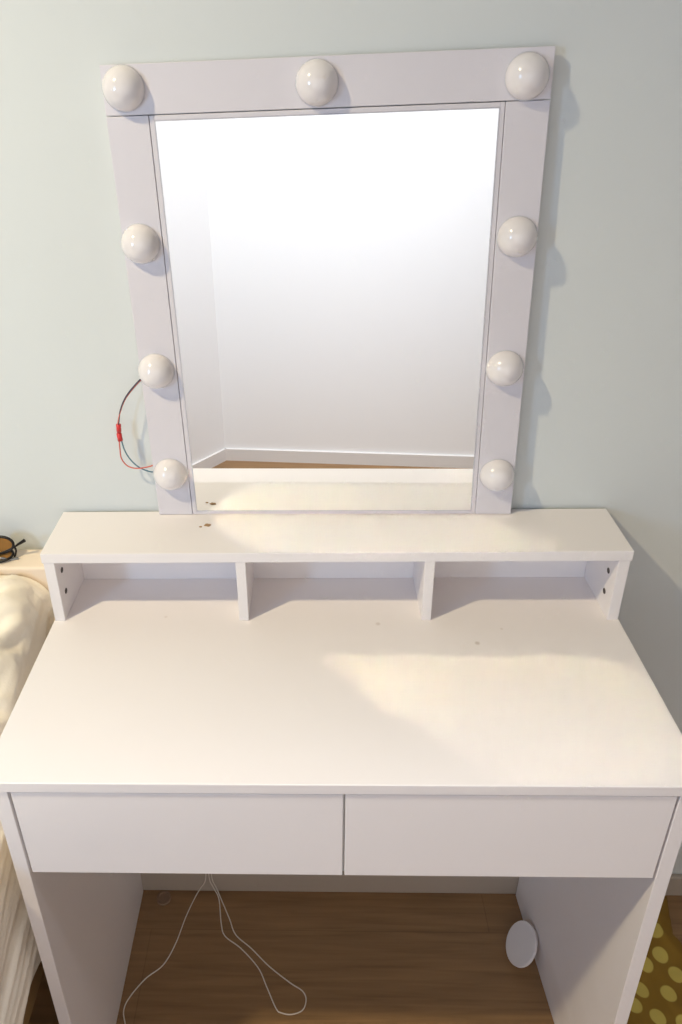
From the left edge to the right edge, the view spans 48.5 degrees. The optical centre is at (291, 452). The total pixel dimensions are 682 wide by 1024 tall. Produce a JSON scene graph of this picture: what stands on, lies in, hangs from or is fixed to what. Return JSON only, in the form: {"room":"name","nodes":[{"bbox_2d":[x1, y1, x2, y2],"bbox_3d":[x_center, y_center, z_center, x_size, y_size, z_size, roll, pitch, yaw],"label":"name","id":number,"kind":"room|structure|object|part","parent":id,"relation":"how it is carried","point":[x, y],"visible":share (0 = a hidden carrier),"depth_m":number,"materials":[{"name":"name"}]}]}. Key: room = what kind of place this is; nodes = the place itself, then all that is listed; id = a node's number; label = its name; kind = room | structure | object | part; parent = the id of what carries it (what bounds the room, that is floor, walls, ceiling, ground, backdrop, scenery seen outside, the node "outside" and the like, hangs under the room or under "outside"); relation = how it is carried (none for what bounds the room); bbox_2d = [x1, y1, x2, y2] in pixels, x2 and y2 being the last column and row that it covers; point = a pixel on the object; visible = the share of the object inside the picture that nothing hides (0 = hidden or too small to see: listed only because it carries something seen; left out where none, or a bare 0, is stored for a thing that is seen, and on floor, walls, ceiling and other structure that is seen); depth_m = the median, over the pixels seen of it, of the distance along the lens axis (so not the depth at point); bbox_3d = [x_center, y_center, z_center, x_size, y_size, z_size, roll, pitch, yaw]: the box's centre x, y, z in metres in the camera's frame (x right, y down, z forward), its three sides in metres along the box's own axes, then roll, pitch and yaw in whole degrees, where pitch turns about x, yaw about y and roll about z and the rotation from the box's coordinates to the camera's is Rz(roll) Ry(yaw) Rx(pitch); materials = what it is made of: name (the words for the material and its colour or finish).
{"room":"bedroom","nodes":[
{"label":"bedroom","id":0,"kind":"room"},
{"bbox_2d":[0,0,681,873],"bbox_3d":[-0.474,-0.291,0.992,3.750,2.600,0.090,-1,27,2],"label":"wall","id":1,"kind":"structure","parent":0,"point":[600,423],"depth_m":0.95,"materials":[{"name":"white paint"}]},
{"bbox_2d":[141,871,681,895],"bbox_3d":[-0.445,0.864,1.527,3.730,0.055,0.010,-1,27,2],"label":"baseboard","id":2,"kind":"structure","parent":1,"relation":"attached to","point":[150,881],"depth_m":1.50,"materials":[{"name":"beige paint"}]},
{"bbox_2d":[28,890,681,1023],"bbox_3d":[-0.471,1.391,0.616,3.950,0.050,2.300,-1,27,2],"label":"floor","id":3,"kind":"structure","parent":0,"point":[355,957],"depth_m":1.40,"materials":[{"name":"brown wood"}]},
{"bbox_2d":[0,550,48,1023],"bbox_3d":[-1.327,0.751,0.936,1.948,0.837,0.979,-1,27,2],"label":"bed","id":4,"kind":"object","parent":3,"relation":"on","point":[29,564],"visible":0.02,"depth_m":1.11,"materials":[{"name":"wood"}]},
{"bbox_2d":[0,535,25,562],"bbox_3d":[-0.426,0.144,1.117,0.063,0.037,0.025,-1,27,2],"label":"sunglasses","id":5,"kind":"object","parent":4,"relation":"on","point":[7,544],"visible":1,"depth_m":1.12,"materials":[{"name":"brown plastic"}]},
{"bbox_3d":[-1.317,0.495,1.327,1.948,0.737,0.050,-1,27,2],"label":"headboard","id":6,"kind":"part","parent":4,"relation":"part of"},
{"bbox_2d":[0,574,54,1023],"bbox_3d":[-0.887,0.598,0.809,1.060,0.502,0.942,-1,27,2],"label":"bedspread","id":7,"kind":"object","parent":4,"relation":"on","point":[27,617],"visible":0.28,"depth_m":1.02,"materials":[{"name":"beige fabric"}]},
{"bbox_3d":[-1.322,0.826,0.944,1.898,0.104,0.925,-1,27,2],"label":"rail","id":8,"kind":"part","parent":4,"relation":"part of","materials":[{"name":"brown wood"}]},
{"bbox_2d":[157,891,170,905],"bbox_3d":[-0.256,0.895,1.513,0.029,0.004,0.029,-1,27,2],"label":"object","id":9,"kind":"object","parent":3,"relation":"on","point":[164,897],"visible":1,"depth_m":1.51,"materials":[{"name":"brown"}]},
{"bbox_2d":[123,874,205,1023],"bbox_3d":[-0.247,0.827,1.321,0.078,0.301,0.333,6,28,13],"label":"power cord","id":10,"kind":"object","parent":3,"relation":"on","point":[205,874],"visible":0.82,"depth_m":1.41,"materials":[{"name":"grey plastic"}]},
{"bbox_2d":[208,874,306,1014],"bbox_3d":[-0.084,0.808,1.350,0.056,0.301,0.284,-24,35,-37],"label":"power cord","id":11,"kind":"object","parent":3,"relation":"on","point":[208,874],"visible":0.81,"depth_m":1.41,"materials":[{"name":"grey plastic"}]},
{"bbox_2d":[0,509,681,1023],"bbox_3d":[0.067,0.572,1.146,0.805,0.898,0.384,-1,27,2],"label":"vanity desk","id":12,"kind":"object","parent":3,"relation":"on","point":[476,695],"visible":1,"depth_m":0.96,"materials":[{"name":"white wood"}]},
{"bbox_2d":[43,563,83,620],"bbox_3d":[-0.331,0.172,1.107,0.015,0.101,0.108,-1,27,2],"label":"panel","id":13,"kind":"object","parent":12,"relation":"attached to","point":[65,581],"depth_m":1.08,"materials":[{"name":"white wood"}]},
{"bbox_3d":[-0.319,0.635,1.187,0.026,0.767,0.375,-1,27,2],"label":"panel","id":14,"kind":"part","parent":12,"relation":"part of","materials":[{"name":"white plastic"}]},
{"bbox_3d":[-0.128,0.440,0.880,0.374,0.141,0.016,-1,27,2],"label":"drawer","id":15,"kind":"part","parent":12,"relation":"part of","materials":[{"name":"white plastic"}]},
{"bbox_2d":[99,46,555,513],"bbox_3d":[0.032,-0.173,0.962,0.557,0.597,0.037,0,27,2],"label":"vanity mirror","id":16,"kind":"object","parent":12,"relation":"on","point":[331,306],"visible":1,"depth_m":0.94,"materials":[{"name":"white plastic"}]},
{"bbox_3d":[-0.192,-0.409,0.847,0.048,0.048,0.023,-1,27,3],"label":"bulb","id":17,"kind":"part","parent":16,"relation":"part of","materials":[{"name":"glass"}]},
{"bbox_2d":[102,64,144,112],"bbox_3d":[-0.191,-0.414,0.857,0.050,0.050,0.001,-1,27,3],"label":"bulb","id":18,"kind":"object","parent":16,"relation":"attached to","point":[116,64],"depth_m":0.85,"materials":[{"name":"white glass"}]},
{"bbox_3d":[-0.188,-0.254,0.925,0.048,0.048,0.023,-1,27,3],"label":"bulb","id":19,"kind":"part","parent":16,"relation":"part of","materials":[{"name":"glass"}]},
{"bbox_2d":[120,223,160,263],"bbox_3d":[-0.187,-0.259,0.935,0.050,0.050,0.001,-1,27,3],"label":"bulb","id":20,"kind":"object","parent":16,"relation":"attached to","point":[135,223],"depth_m":0.93,"materials":[{"name":"white glass"}]},
{"bbox_3d":[-0.181,-0.104,1.000,0.048,0.048,0.023,-1,27,3],"label":"bulb","id":21,"kind":"part","parent":16,"relation":"part of","materials":[{"name":"glass"}]},
{"bbox_2d":[138,353,174,385],"bbox_3d":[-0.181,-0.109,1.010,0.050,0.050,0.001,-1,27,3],"label":"bulb","id":22,"kind":"object","parent":16,"relation":"attached to","point":[151,353],"depth_m":1.00,"materials":[{"name":"white glass"}]},
{"bbox_3d":[-0.174,0.036,1.070,0.048,0.048,0.023,-1,27,3],"label":"bulb","id":23,"kind":"part","parent":16,"relation":"part of","materials":[{"name":"glass"}]},
{"bbox_2d":[153,458,187,486],"bbox_3d":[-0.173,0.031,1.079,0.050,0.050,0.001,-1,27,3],"label":"bulb","id":24,"kind":"object","parent":16,"relation":"attached to","point":[166,458],"depth_m":1.07,"materials":[{"name":"white glass"}]},
{"bbox_3d":[0.028,-0.411,0.838,0.048,0.048,0.023,-1,27,3],"label":"bulb","id":25,"kind":"part","parent":16,"relation":"part of","materials":[{"name":"glass"}]},
{"bbox_2d":[295,58,338,106],"bbox_3d":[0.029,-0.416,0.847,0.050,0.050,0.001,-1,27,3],"label":"bulb","id":26,"kind":"object","parent":16,"relation":"attached to","point":[312,58],"depth_m":0.85,"materials":[{"name":"white glass"}]},
{"bbox_2d":[155,108,498,510],"bbox_3d":[0.051,-0.151,0.984,0.400,0.532,0.006,-1,27,3],"label":"mirror glass","id":27,"kind":"object","parent":16,"relation":"attached to","point":[330,276],"depth_m":0.96,"materials":[{"name":"white"}]},
{"bbox_3d":[0.051,-0.152,0.984,0.411,0.542,0.008,-1,27,3],"label":"glass trim","id":28,"kind":"part","parent":16,"relation":"part of","materials":[{"name":"white plastic"}]},
{"bbox_3d":[0.038,-0.418,0.851,0.507,0.053,0.008,-1,27,3],"label":"rail","id":29,"kind":"part","parent":16,"relation":"part of","materials":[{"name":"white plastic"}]},
{"bbox_2d":[479,459,514,484],"bbox_3d":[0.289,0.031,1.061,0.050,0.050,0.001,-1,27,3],"label":"bulb","id":30,"kind":"object","parent":16,"relation":"attached to","point":[493,459],"depth_m":1.05,"materials":[{"name":"white glass"}]},
{"bbox_3d":[0.289,0.036,1.051,0.048,0.048,0.023,-1,27,3],"label":"bulb","id":31,"kind":"part","parent":16,"relation":"part of","materials":[{"name":"plastic"}]},
{"bbox_2d":[485,350,523,384],"bbox_3d":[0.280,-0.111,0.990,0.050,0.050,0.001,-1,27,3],"label":"bulb","id":32,"kind":"object","parent":16,"relation":"attached to","point":[502,350],"depth_m":0.98,"materials":[{"name":"white glass"}]},
{"bbox_3d":[0.280,-0.106,0.980,0.048,0.048,0.023,-1,27,3],"label":"bulb","id":33,"kind":"part","parent":16,"relation":"part of","materials":[{"name":"glass"}]},
{"bbox_2d":[496,215,537,257],"bbox_3d":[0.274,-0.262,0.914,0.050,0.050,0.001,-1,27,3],"label":"bulb","id":34,"kind":"object","parent":16,"relation":"attached to","point":[518,215],"depth_m":0.91,"materials":[{"name":"white glass"}]},
{"bbox_3d":[0.273,-0.257,0.904,0.048,0.048,0.023,-1,27,3],"label":"bulb","id":35,"kind":"part","parent":16,"relation":"part of","materials":[{"name":"glass"}]},
{"bbox_2d":[504,51,549,100],"bbox_3d":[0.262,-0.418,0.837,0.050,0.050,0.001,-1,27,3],"label":"bulb","id":36,"kind":"object","parent":16,"relation":"attached to","point":[525,51],"depth_m":0.84,"materials":[{"name":"white glass"}]},
{"bbox_3d":[0.261,-0.413,0.827,0.048,0.048,0.023,-1,27,3],"label":"bulb","id":37,"kind":"part","parent":16,"relation":"part of","materials":[{"name":"glass"}]},
{"bbox_3d":[0.060,0.146,1.137,0.766,0.101,0.009,-1,27,2],"label":"panel","id":38,"kind":"part","parent":12,"relation":"part of","materials":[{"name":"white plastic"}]},
{"bbox_2d":[40,509,633,562],"bbox_3d":[0.058,0.117,1.067,0.800,0.016,0.110,-1,27,2],"label":"shelf","id":39,"kind":"object","parent":12,"relation":"attached to","point":[522,534],"depth_m":1.05,"materials":[{"name":"white wood"}]},
{"bbox_3d":[0.243,0.436,0.867,0.362,0.141,0.016,-1,27,2],"label":"drawer","id":40,"kind":"part","parent":12,"relation":"part of","materials":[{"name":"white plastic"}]},
{"bbox_3d":[0.452,0.628,1.161,0.033,0.767,0.375,-1,27,1],"label":"panel","id":41,"kind":"part","parent":12,"relation":"part of","materials":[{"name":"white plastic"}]},
{"bbox_2d":[584,561,629,619],"bbox_3d":[0.450,0.165,1.080,0.015,0.101,0.108,-1,27,2],"label":"panel","id":42,"kind":"object","parent":12,"relation":"attached to","point":[604,581],"depth_m":1.06,"materials":[{"name":"white wood"}]},
{"bbox_2d":[506,920,537,967],"bbox_3d":[0.424,0.905,1.387,0.048,0.064,0.076,-1,27,2],"label":"round lid","id":43,"kind":"object","parent":3,"relation":"on","point":[521,941],"visible":1,"depth_m":1.38,"materials":[{"name":"white plastic"}]},
{"bbox_2d":[627,896,681,1023],"bbox_3d":[0.625,0.969,1.300,0.298,0.024,0.430,-1,27,2],"label":"cloth","id":44,"kind":"object","parent":3,"relation":"on","point":[658,995],"visible":0.31,"depth_m":1.35,"materials":[{"name":"yellow fabric"}]}
]}

